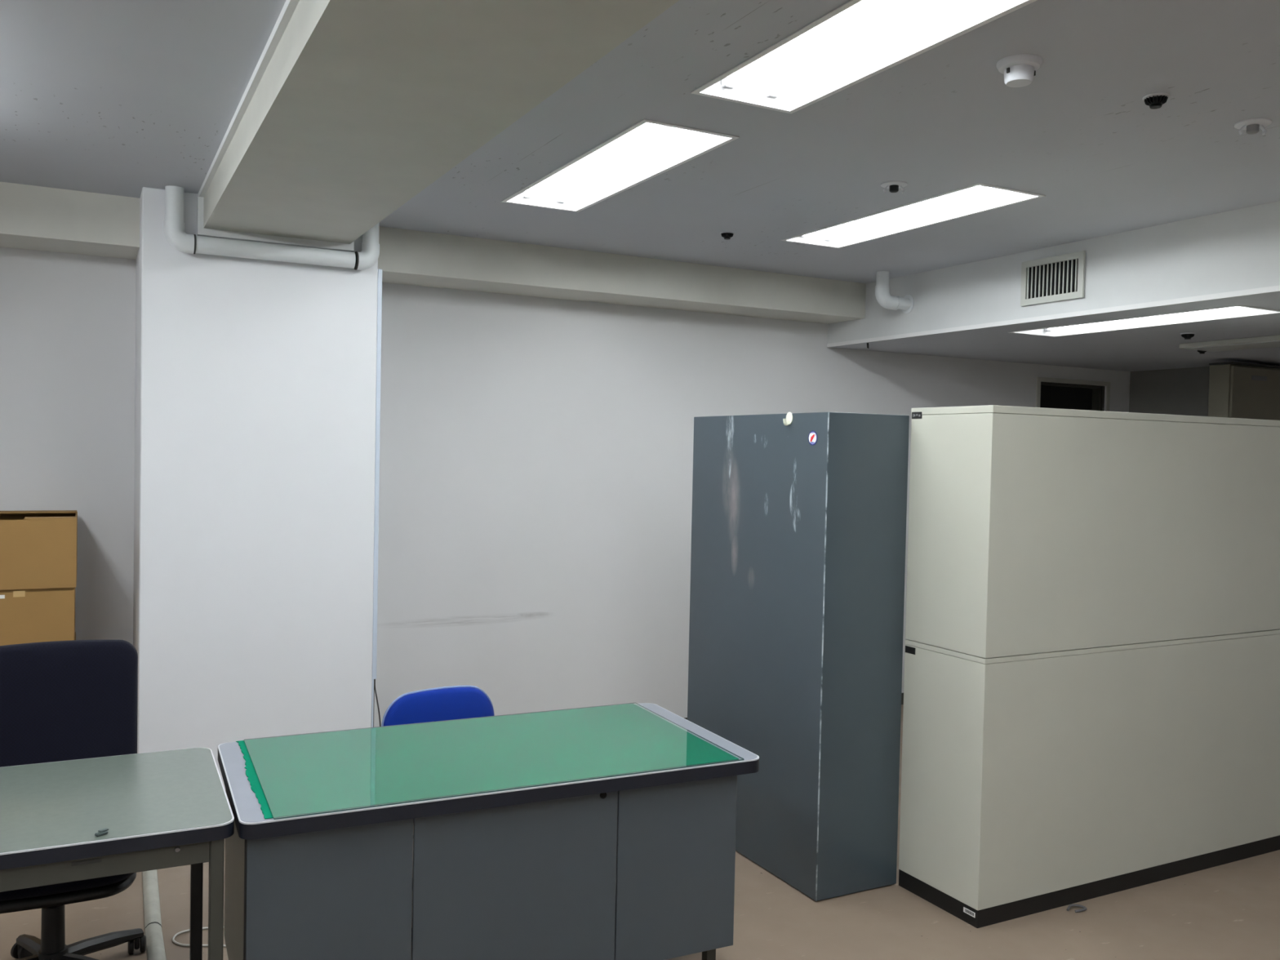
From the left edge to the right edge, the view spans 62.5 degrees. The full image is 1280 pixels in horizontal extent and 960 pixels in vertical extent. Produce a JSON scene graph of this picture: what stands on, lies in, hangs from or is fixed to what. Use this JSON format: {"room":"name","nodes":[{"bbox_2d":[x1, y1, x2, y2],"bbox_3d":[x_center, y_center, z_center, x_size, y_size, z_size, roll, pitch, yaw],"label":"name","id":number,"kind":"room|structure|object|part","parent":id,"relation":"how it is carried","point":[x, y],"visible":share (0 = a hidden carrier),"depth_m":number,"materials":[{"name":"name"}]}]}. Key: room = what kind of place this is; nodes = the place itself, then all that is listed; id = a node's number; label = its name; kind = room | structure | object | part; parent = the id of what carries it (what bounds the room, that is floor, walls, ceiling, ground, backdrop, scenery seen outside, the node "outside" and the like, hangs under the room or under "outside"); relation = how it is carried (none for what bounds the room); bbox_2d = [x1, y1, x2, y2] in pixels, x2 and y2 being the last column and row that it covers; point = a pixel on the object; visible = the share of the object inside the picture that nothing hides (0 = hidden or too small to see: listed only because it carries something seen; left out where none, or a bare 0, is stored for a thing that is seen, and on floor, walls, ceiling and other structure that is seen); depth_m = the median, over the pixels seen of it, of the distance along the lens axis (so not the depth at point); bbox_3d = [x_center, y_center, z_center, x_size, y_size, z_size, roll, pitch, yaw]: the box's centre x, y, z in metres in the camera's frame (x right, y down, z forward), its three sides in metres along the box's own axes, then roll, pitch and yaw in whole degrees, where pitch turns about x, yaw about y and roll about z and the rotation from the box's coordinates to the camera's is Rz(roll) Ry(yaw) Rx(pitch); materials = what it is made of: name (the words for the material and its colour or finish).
{"room":"back office","nodes":[
{"label":"back office","id":0,"kind":"room"},
{"bbox_2d":[133,186,377,789],"bbox_3d":[-1.741,0.138,4.753,0.949,2.650,0.580,0,2,-28],"label":"wall pillar","id":1,"kind":"structure","parent":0,"point":[255,380],"depth_m":4.47,"materials":[{"name":"white paint"}]},
{"bbox_2d":[164,185,379,270],"bbox_3d":[-1.525,-1.044,4.431,0.864,0.258,0.079,0,2,-28],"label":"drain pipe","id":2,"kind":"object","parent":1,"relation":"attached to","point":[175,235],"visible":0.98,"depth_m":4.37,"materials":[{"name":"white plastic"}]},
{"bbox_2d":[371,268,382,727],"bbox_3d":[-1.187,0.258,4.739,0.020,2.395,0.028,0,2,-28],"label":"cable cover","id":3,"kind":"object","parent":1,"relation":"attached to","point":[380,271],"visible":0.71,"depth_m":4.72,"materials":[{"name":"white plastic"}]},
{"bbox_2d":[373,679,374,727],"bbox_3d":[-1.204,1.177,4.761,0.006,0.573,0.006,0,2,-28],"label":"cable","id":4,"kind":"object","parent":3,"relation":"attached to","point":[374,679],"visible":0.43,"depth_m":4.75,"materials":[{"name":"grey plastic"}]},
{"bbox_2d":[374,679,381,726],"bbox_3d":[-1.176,1.180,4.758,0.062,0.588,0.016,2,2,13],"label":"cable","id":5,"kind":"object","parent":3,"relation":"attached to","point":[375,679],"visible":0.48,"depth_m":4.75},
{"bbox_2d":[0,247,1130,727],"bbox_3d":[-0.281,0.037,5.911,12.200,2.850,0.120,0,2,-28],"label":"wall","id":6,"kind":"structure","parent":0,"point":[536,453],"depth_m":5.64,"materials":[{"name":"white paint"}]},
{"bbox_2d":[0,182,139,259],"bbox_3d":[-3.869,-1.101,3.719,3.795,0.205,0.350,0,2,-28],"label":"beam","id":7,"kind":"structure","parent":6,"relation":"attached to","point":[37,218],"depth_m":4.35,"materials":[{"name":"paint"}]},
{"bbox_2d":[377,226,866,324],"bbox_3d":[-0.047,-1.076,5.726,2.941,0.205,0.350,0,2,-28],"label":"beam","id":8,"kind":"structure","parent":6,"relation":"attached to","point":[406,256],"depth_m":5.50,"materials":[{"name":"paint"}]},
{"bbox_2d":[683,693,903,719],"bbox_3d":[-1.467,1.418,5.269,9.520,0.075,0.008,0,2,-28],"label":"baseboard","id":9,"kind":"structure","parent":6,"relation":"attached to","point":[902,694],"depth_m":6.94,"materials":[{"name":"grey"}]},
{"bbox_2d":[826,285,1279,346],"bbox_3d":[3.001,-0.702,3.074,0.006,0.022,7.900,0,2,-28],"label":"trim","id":10,"kind":"structure","parent":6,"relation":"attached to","point":[1275,288],"depth_m":4.90,"materials":[{"name":"white paint"}]},
{"bbox_2d":[1035,377,1110,411],"bbox_3d":[3.077,0.380,7.675,0.750,2.210,0.122,0,2,-28],"label":"window","id":11,"kind":"structure","parent":6,"relation":"in","point":[1057,394],"depth_m":7.67,"materials":[{"name":"black glass"}]},
{"bbox_2d":[0,0,1279,283],"bbox_3d":[-0.389,-1.164,1.277,7.685,0.200,7.900,0,2,-28],"label":"ceiling","id":12,"kind":"structure","parent":0,"point":[113,97],"depth_m":3.30,"materials":[{"name":"white paint"}]},
{"bbox_2d":[198,0,299,197],"bbox_3d":[-0.107,-1.042,1.101,0.018,0.022,7.320,0,2,-28],"label":"trim","id":13,"kind":"structure","parent":12,"relation":"attached to","point":[289,7],"depth_m":2.95,"materials":[{"name":"white paint"}]},
{"bbox_2d":[203,0,679,244],"bbox_3d":[0.161,-0.978,1.245,0.591,0.147,7.320,0,2,-28],"label":"ceiling beam","id":14,"kind":"structure","parent":12,"relation":"attached to","point":[358,107],"depth_m":2.65,"materials":[{"name":"grey paint"}]},
{"bbox_2d":[196,196,354,252],"bbox_3d":[-1.532,-1.088,4.465,0.631,0.175,0.040,0,2,-28],"label":"trim","id":15,"kind":"structure","parent":14,"relation":"attached to","point":[201,231],"depth_m":4.42,"materials":[{"name":"white paint"}]},
{"bbox_2d":[501,119,739,212],"bbox_3d":[-0.126,-1.175,3.878,0.348,0.099,1.263,0,2,-28],"label":"ceiling light","id":16,"kind":"object","parent":12,"relation":"attached to","point":[646,148],"visible":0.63,"depth_m":3.88,"materials":[{"name":"white plastic"}]},
{"bbox_2d":[522,191,532,199],"bbox_3d":[-0.465,-1.204,4.364,0.034,0.075,0.022,0,2,-28],"label":"socket","id":17,"kind":"object","parent":16,"relation":"attached to","point":[525,195],"depth_m":4.36,"materials":[{"name":"plastic"}]},
{"bbox_2d":[555,185,565,203],"bbox_3d":[-0.333,-1.203,4.434,0.034,0.075,0.022,0,2,-28],"label":"socket","id":18,"kind":"object","parent":16,"relation":"attached to","point":[558,200],"depth_m":4.42,"materials":[{"name":"plastic"}]},
{"bbox_2d":[720,231,734,239],"bbox_3d":[0.404,-1.131,4.890,0.067,0.030,0.067,2,2,39],"label":"sprinkler head","id":19,"kind":"object","parent":12,"relation":"attached to","point":[726,235],"visible":1,"depth_m":4.87},
{"bbox_2d":[690,0,1036,113],"bbox_3d":[0.592,-1.123,2.511,0.348,0.099,1.263,0,2,-28],"label":"ceiling light","id":20,"kind":"object","parent":12,"relation":"attached to","point":[857,38],"visible":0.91,"depth_m":2.73,"materials":[{"name":"white plastic"}]},
{"bbox_2d":[721,76,735,89],"bbox_3d":[0.252,-1.151,2.997,0.034,0.075,0.022,0,2,-28],"label":"socket","id":21,"kind":"object","parent":20,"relation":"attached to","point":[726,84],"depth_m":2.99,"materials":[{"name":"plastic"}]},
{"bbox_2d":[765,72,779,98],"bbox_3d":[0.385,-1.150,3.067,0.034,0.075,0.022,0,2,-28],"label":"socket","id":22,"kind":"object","parent":20,"relation":"attached to","point":[771,93],"depth_m":3.06,"materials":[{"name":"plastic"}]},
{"bbox_2d":[875,271,913,313],"bbox_3d":[1.407,-1.044,5.880,0.224,0.214,0.104,0,2,-28],"label":"pipe","id":23,"kind":"object","parent":12,"relation":"attached to","point":[883,296],"visible":1,"depth_m":5.83,"materials":[{"name":"white plastic"}]},
{"bbox_2d":[880,180,907,193],"bbox_3d":[0.952,-1.092,3.955,0.098,0.034,0.098,1,2,-2],"label":"sprinkler head","id":24,"kind":"object","parent":12,"relation":"attached to","point":[893,186],"visible":1,"depth_m":3.94},
{"bbox_3d":[0.952,-1.105,3.955,0.098,0.007,0.098,1,2,-2],"label":"ceiling plate","id":25,"kind":"part","parent":24,"relation":"part of","materials":[{"name":"white metal"}]},
{"bbox_3d":[0.982,-1.088,3.956,0.019,0.027,0.012,1,2,-2],"label":"arm","id":26,"kind":"part","parent":24,"relation":"part of"},
{"bbox_2d":[780,182,1045,248],"bbox_3d":[1.118,-1.167,4.548,0.348,0.099,1.263,0,2,-28],"label":"ceiling light","id":27,"kind":"object","parent":12,"relation":"attached to","point":[975,197],"visible":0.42,"depth_m":4.57,"materials":[{"name":"white plastic"}]},
{"bbox_2d":[824,230,832,241],"bbox_3d":[0.911,-1.195,5.104,0.034,0.075,0.022,0,2,-28],"label":"socket","id":28,"kind":"object","parent":27,"relation":"attached to","point":[827,234],"depth_m":5.09,"materials":[{"name":"plastic"}]},
{"bbox_2d":[996,53,1042,87],"bbox_3d":[0.975,-1.047,2.715,0.112,0.054,0.112,0,2,-28],"label":"smoke detector","id":29,"kind":"object","parent":12,"relation":"attached to","point":[1018,70],"visible":1,"depth_m":2.69,"materials":[{"name":"white plastic"}]},
{"bbox_2d":[1142,92,1169,109],"bbox_3d":[1.441,-1.056,2.949,0.069,0.030,0.069,2,2,39],"label":"sprinkler head","id":30,"kind":"object","parent":12,"relation":"attached to","point":[1154,100],"visible":1,"depth_m":2.93},
{"bbox_2d":[1234,118,1271,135],"bbox_3d":[1.836,-1.052,3.162,0.098,0.034,0.098,1,2,1],"label":"sprinkler head","id":31,"kind":"object","parent":12,"relation":"attached to","point":[1252,126],"visible":1,"depth_m":3.15},
{"bbox_3d":[1.805,-1.049,3.162,0.019,0.027,0.012,1,2,1],"label":"arm","id":32,"kind":"part","parent":31,"relation":"part of"},
{"bbox_3d":[1.836,-1.065,3.161,0.098,0.007,0.098,1,2,1],"label":"ceiling plate","id":33,"kind":"part","parent":31,"relation":"part of","materials":[{"name":"white metal"}]},
{"bbox_3d":[1.866,-1.047,3.161,0.019,0.027,0.012,1,2,1],"label":"arm","id":34,"kind":"part","parent":31,"relation":"part of"},
{"bbox_2d":[0,704,1279,959],"bbox_3d":[1.528,1.646,2.447,12.200,0.100,8.000,0,2,-28],"label":"floor","id":35,"kind":"structure","parent":0,"point":[1229,911],"depth_m":3.67,"materials":[{"name":"beige plastic"}]},
{"bbox_2d":[0,639,146,959],"bbox_3d":[-1.746,1.014,3.096,0.582,0.991,0.643,0,2,-26],"label":"office chair","id":36,"kind":"object","parent":35,"relation":"on","point":[73,700],"visible":0.47,"depth_m":3.29,"materials":[{"name":"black fabric"}]},
{"bbox_3d":[-1.872,1.427,3.030,0.268,0.077,0.049,0,2,-26],"label":"arm","id":37,"kind":"part","parent":36,"relation":"part of","materials":[{"name":"black plastic"}]},
{"bbox_3d":[-1.843,1.422,3.218,0.267,0.077,0.046,3,2,44],"label":"arm","id":38,"kind":"part","parent":36,"relation":"part of","materials":[{"name":"black plastic"}]},
{"bbox_3d":[-1.708,1.093,3.071,0.460,0.075,0.452,0,2,-26],"label":"seat","id":39,"kind":"part","parent":36,"relation":"part of","materials":[{"name":"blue fabric"}]},
{"bbox_3d":[-1.830,0.766,3.327,0.445,0.512,0.098,0,2,-26],"label":"backrest","id":40,"kind":"part","parent":36,"relation":"part of","materials":[{"name":"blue fabric"}]},
{"bbox_3d":[-1.565,1.432,3.080,0.267,0.077,0.046,1,2,8],"label":"arm","id":41,"kind":"part","parent":36,"relation":"part of","materials":[{"name":"black plastic"}]},
{"bbox_3d":[-1.654,1.425,3.250,0.046,0.077,0.267,2,2,26],"label":"arm","id":42,"kind":"part","parent":36,"relation":"part of","materials":[{"name":"black plastic"}]},
{"bbox_2d":[0,747,234,959],"bbox_3d":[-1.579,1.157,2.557,1.050,0.740,0.692,0,2,-27],"label":"desk","id":43,"kind":"object","parent":35,"relation":"on","point":[159,810],"visible":1,"depth_m":2.49,"materials":[{"name":"grey metal"}]},
{"bbox_3d":[-1.231,0.850,2.348,0.060,0.008,0.001,0,2,-27],"label":"name plate","id":44,"kind":"part","parent":43,"relation":"part of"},
{"bbox_2d":[94,827,108,836],"bbox_3d":[-1.213,0.794,2.379,0.014,0.010,0.029,2,2,34],"label":"scrap","id":45,"kind":"object","parent":43,"relation":"on","point":[102,832],"visible":1,"depth_m":2.38,"materials":[{"name":"grey"}]},
{"bbox_3d":[-1.272,1.163,3.028,0.031,0.692,0.036,0,2,-27],"label":"leg","id":46,"kind":"part","parent":43,"relation":"part of","materials":[{"name":"black metal"}]},
{"bbox_3d":[-1.004,1.184,2.494,0.031,0.692,0.036,0,2,-27],"label":"leg","id":47,"kind":"part","parent":43,"relation":"part of","materials":[{"name":"grey metal"}]},
{"bbox_2d":[142,869,166,959],"bbox_3d":[-1.568,1.494,3.424,0.065,0.019,2.016,0,2,-27],"label":"duct","id":48,"kind":"object","parent":35,"relation":"on","point":[155,948],"visible":0.85,"depth_m":3.58,"materials":[{"name":"white plastic"}]},
{"bbox_2d":[172,927,226,946],"bbox_3d":[-1.340,1.504,3.457,0.342,0.007,0.266,0,2,-28],"label":"cable loop","id":49,"kind":"object","parent":35,"relation":"on","point":[203,928],"visible":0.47,"depth_m":3.43,"materials":[{"name":"white plastic"}]},
{"bbox_2d":[381,685,494,934],"bbox_3d":[-0.588,1.147,3.725,0.583,0.738,0.612,0,2,-34],"label":"chair","id":50,"kind":"object","parent":35,"relation":"on","point":[453,702],"visible":0.09,"depth_m":3.89,"materials":[{"name":"blue fabric"}]},
{"bbox_3d":[-0.737,0.966,3.909,0.438,0.382,0.088,0,2,-34],"label":"backrest","id":51,"kind":"part","parent":50,"relation":"part of","materials":[{"name":"blue fabric"}]},
{"bbox_2d":[217,702,759,959],"bbox_3d":[-0.453,1.166,3.115,1.438,0.740,0.735,0,2,-26],"label":"desk","id":52,"kind":"object","parent":35,"relation":"on","point":[641,866],"visible":0.81,"depth_m":2.79,"materials":[{"name":"grey metal"}]},
{"bbox_3d":[-0.760,1.102,2.598,0.397,0.516,0.012,0,2,-26],"label":"panel","id":53,"kind":"part","parent":52,"relation":"part of","materials":[{"name":"metal"}]},
{"bbox_2d":[235,703,738,818],"bbox_3d":[-0.460,0.794,3.104,1.314,0.002,0.717,0,2,-26],"label":"desk mat","id":54,"kind":"object","parent":52,"relation":"on","point":[326,771],"visible":1,"depth_m":3.04,"materials":[{"name":"green plastic"}]},
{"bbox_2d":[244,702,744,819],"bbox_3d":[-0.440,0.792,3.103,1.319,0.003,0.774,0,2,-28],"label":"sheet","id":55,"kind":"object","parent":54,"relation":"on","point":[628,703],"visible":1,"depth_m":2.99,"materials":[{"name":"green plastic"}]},
{"bbox_3d":[-0.324,1.105,2.809,0.567,0.516,0.012,0,2,-26],"label":"modesty panel","id":56,"kind":"part","parent":52,"relation":"part of","materials":[{"name":"metal"}]},
{"bbox_3d":[0.106,1.109,3.017,0.381,0.516,0.012,0,2,-26],"label":"panel","id":57,"kind":"part","parent":52,"relation":"part of","materials":[{"name":"metal"}]},
{"bbox_3d":[0.204,1.451,3.143,0.030,0.172,0.030,0,2,-26],"label":"leg","id":58,"kind":"part","parent":52,"relation":"part of","materials":[{"name":"grey metal"}]},
{"bbox_2d":[687,412,909,901],"bbox_3d":[0.607,0.632,4.328,0.380,1.785,0.951,0,2,-28],"label":"tall cabinet","id":59,"kind":"object","parent":35,"relation":"on","point":[797,553],"visible":0.88,"depth_m":3.97,"materials":[{"name":"metal"}]},
{"bbox_2d":[782,412,792,426],"bbox_3d":[0.556,-0.231,3.998,0.031,0.052,0.039,0,2,-28],"label":"hook","id":60,"kind":"object","parent":59,"relation":"attached to","point":[788,420],"visible":1,"depth_m":4.00,"materials":[{"name":"beige plastic"}]},
{"bbox_3d":[0.566,-0.234,4.003,0.003,0.047,0.039,0,2,-28],"label":"plate","id":61,"kind":"part","parent":60,"relation":"part of","materials":[{"name":"beige plastic"}]},
{"bbox_2d":[808,430,817,445],"bbox_3d":[0.634,-0.154,3.875,0.002,0.055,0.055,0,2,-28],"label":"round sticker","id":62,"kind":"object","parent":59,"relation":"attached to","point":[812,437],"visible":1,"depth_m":3.87,"materials":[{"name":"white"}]},
{"bbox_2d":[1066,903,1087,912],"bbox_3d":[1.580,1.551,3.823,0.079,0.017,0.044,0,2,-28],"label":"scrap","id":63,"kind":"object","parent":35,"relation":"on","point":[1084,908],"visible":1,"depth_m":3.82,"materials":[{"name":"grey"}]},
{"bbox_2d":[898,629,1279,928],"bbox_3d":[2.015,1.085,4.312,2.103,0.939,0.404,0,2,-28],"label":"storage cabinet","id":64,"kind":"object","parent":35,"relation":"on","point":[1031,784],"visible":0.86,"depth_m":3.92,"materials":[{"name":"beige metal"}]},
{"bbox_3d":[1.015,0.639,3.963,0.001,0.025,0.054,0,2,-28],"label":"name plate","id":65,"kind":"part","parent":64,"relation":"part of","materials":[{"name":"black plastic"}]},
{"bbox_2d":[905,404,1279,657],"bbox_3d":[2.034,0.178,4.287,2.103,0.871,0.404,0,2,-28],"label":"storage cabinet","id":66,"kind":"object","parent":64,"relation":"on","point":[1032,530],"visible":1,"depth_m":3.89,"materials":[{"name":"beige metal"}]},
{"bbox_3d":[1.033,-0.241,3.939,0.001,0.025,0.054,0,2,-28],"label":"name plate","id":67,"kind":"part","parent":66,"relation":"part of","materials":[{"name":"black plastic"}]},
{"bbox_2d":[1208,361,1279,420],"bbox_3d":[4.139,0.388,7.018,1.012,2.275,0.161,0,2,-28],"label":"tall cabinet","id":68,"kind":"object","parent":35,"relation":"on","point":[1243,390],"visible":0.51,"depth_m":6.79,"materials":[{"name":"beige metal"}]},
{"bbox_3d":[4.174,0.377,6.961,0.992,2.200,0.017,0,2,-28],"label":"door","id":69,"kind":"part","parent":68,"relation":"part of","materials":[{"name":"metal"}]},
{"bbox_3d":[4.002,-0.658,6.820,0.160,0.030,0.002,0,2,-28],"label":"name plate","id":70,"kind":"part","parent":68,"relation":"part of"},
{"bbox_3d":[-2.612,1.327,4.330,0.520,0.260,0.501,0,2,-28],"label":"cardboard box","id":71,"kind":"object","parent":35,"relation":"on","visible":0},
{"bbox_3d":[-2.604,1.067,4.324,0.520,0.260,0.501,0,2,-28],"label":"cardboard box","id":72,"kind":"object","parent":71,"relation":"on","visible":0},
{"bbox_3d":[-2.603,0.806,4.314,0.520,0.260,0.501,0,2,-28],"label":"cardboard box","id":73,"kind":"object","parent":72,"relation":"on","visible":0},
{"bbox_2d":[0,587,75,645],"bbox_3d":[-2.600,0.547,4.306,0.520,0.256,0.501,0,2,-28],"label":"cardboard box","id":74,"kind":"object","parent":73,"relation":"on","point":[34,615],"visible":0.6,"depth_m":4.15,"materials":[{"name":"brown cardboard"}]},
{"bbox_2d":[0,510,77,590],"bbox_3d":[-2.590,0.279,4.302,0.520,0.278,0.500,0,2,-28],"label":"cardboard box","id":75,"kind":"object","parent":74,"relation":"on","point":[38,548],"visible":1,"depth_m":4.15,"materials":[{"name":"brown cardboard"}]},
{"bbox_2d":[827,200,1279,371],"bbox_3d":[5.008,-0.953,4.118,4.515,0.550,7.900,0,2,-28],"label":"beam","id":76,"kind":"structure","parent":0,"point":[1238,249],"depth_m":5.27,"materials":[{"name":"white paint"}]},
{"bbox_2d":[1020,250,1085,306],"bbox_3d":[1.966,-0.957,5.035,0.015,0.214,0.366,0,2,-28],"label":"ceiling vent","id":77,"kind":"object","parent":76,"relation":"in","point":[1062,277],"visible":1,"depth_m":5.03,"materials":[{"name":"metal"}]},
{"bbox_2d":[1008,305,1279,337],"bbox_3d":[2.388,-0.805,5.088,0.348,0.099,1.263,0,2,-28],"label":"ceiling light","id":78,"kind":"object","parent":76,"relation":"attached to","point":[1233,311],"visible":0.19,"depth_m":5.11,"materials":[{"name":"white plastic"}]},
{"bbox_2d":[1180,332,1195,339],"bbox_3d":[2.841,-0.746,5.473,0.072,0.030,0.072,2,2,39],"label":"sprinkler head","id":79,"kind":"object","parent":76,"relation":"attached to","point":[1188,335],"visible":1,"depth_m":5.46},
{"bbox_2d":[1197,350,1206,354],"bbox_3d":[3.296,-0.755,6.187,0.063,0.030,0.063,2,2,39],"label":"sprinkler head","id":80,"kind":"object","parent":76,"relation":"attached to","point":[1199,351],"visible":0.5,"depth_m":6.18},
{"bbox_2d":[1178,334,1279,351],"bbox_3d":[3.457,-0.732,5.471,0.300,0.030,1.240,0,2,-28],"label":"recessed light","id":81,"kind":"object","parent":76,"relation":"in","point":[1269,341],"visible":1,"depth_m":5.73,"materials":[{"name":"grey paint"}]},
{"bbox_3d":[3.457,-0.718,5.471,0.270,0.002,1.200,0,2,-28],"label":"diffuser panel","id":82,"kind":"part","parent":81,"relation":"part of","materials":[{"name":"white plastic"}]},
{"bbox_2d":[1128,366,1209,416],"bbox_3d":[4.607,0.361,7.891,1.700,2.300,0.940,0,2,-28],"label":"wall","id":83,"kind":"structure","parent":0,"point":[1179,391],"depth_m":7.58,"materials":[{"name":"grey paint"}]}
]}

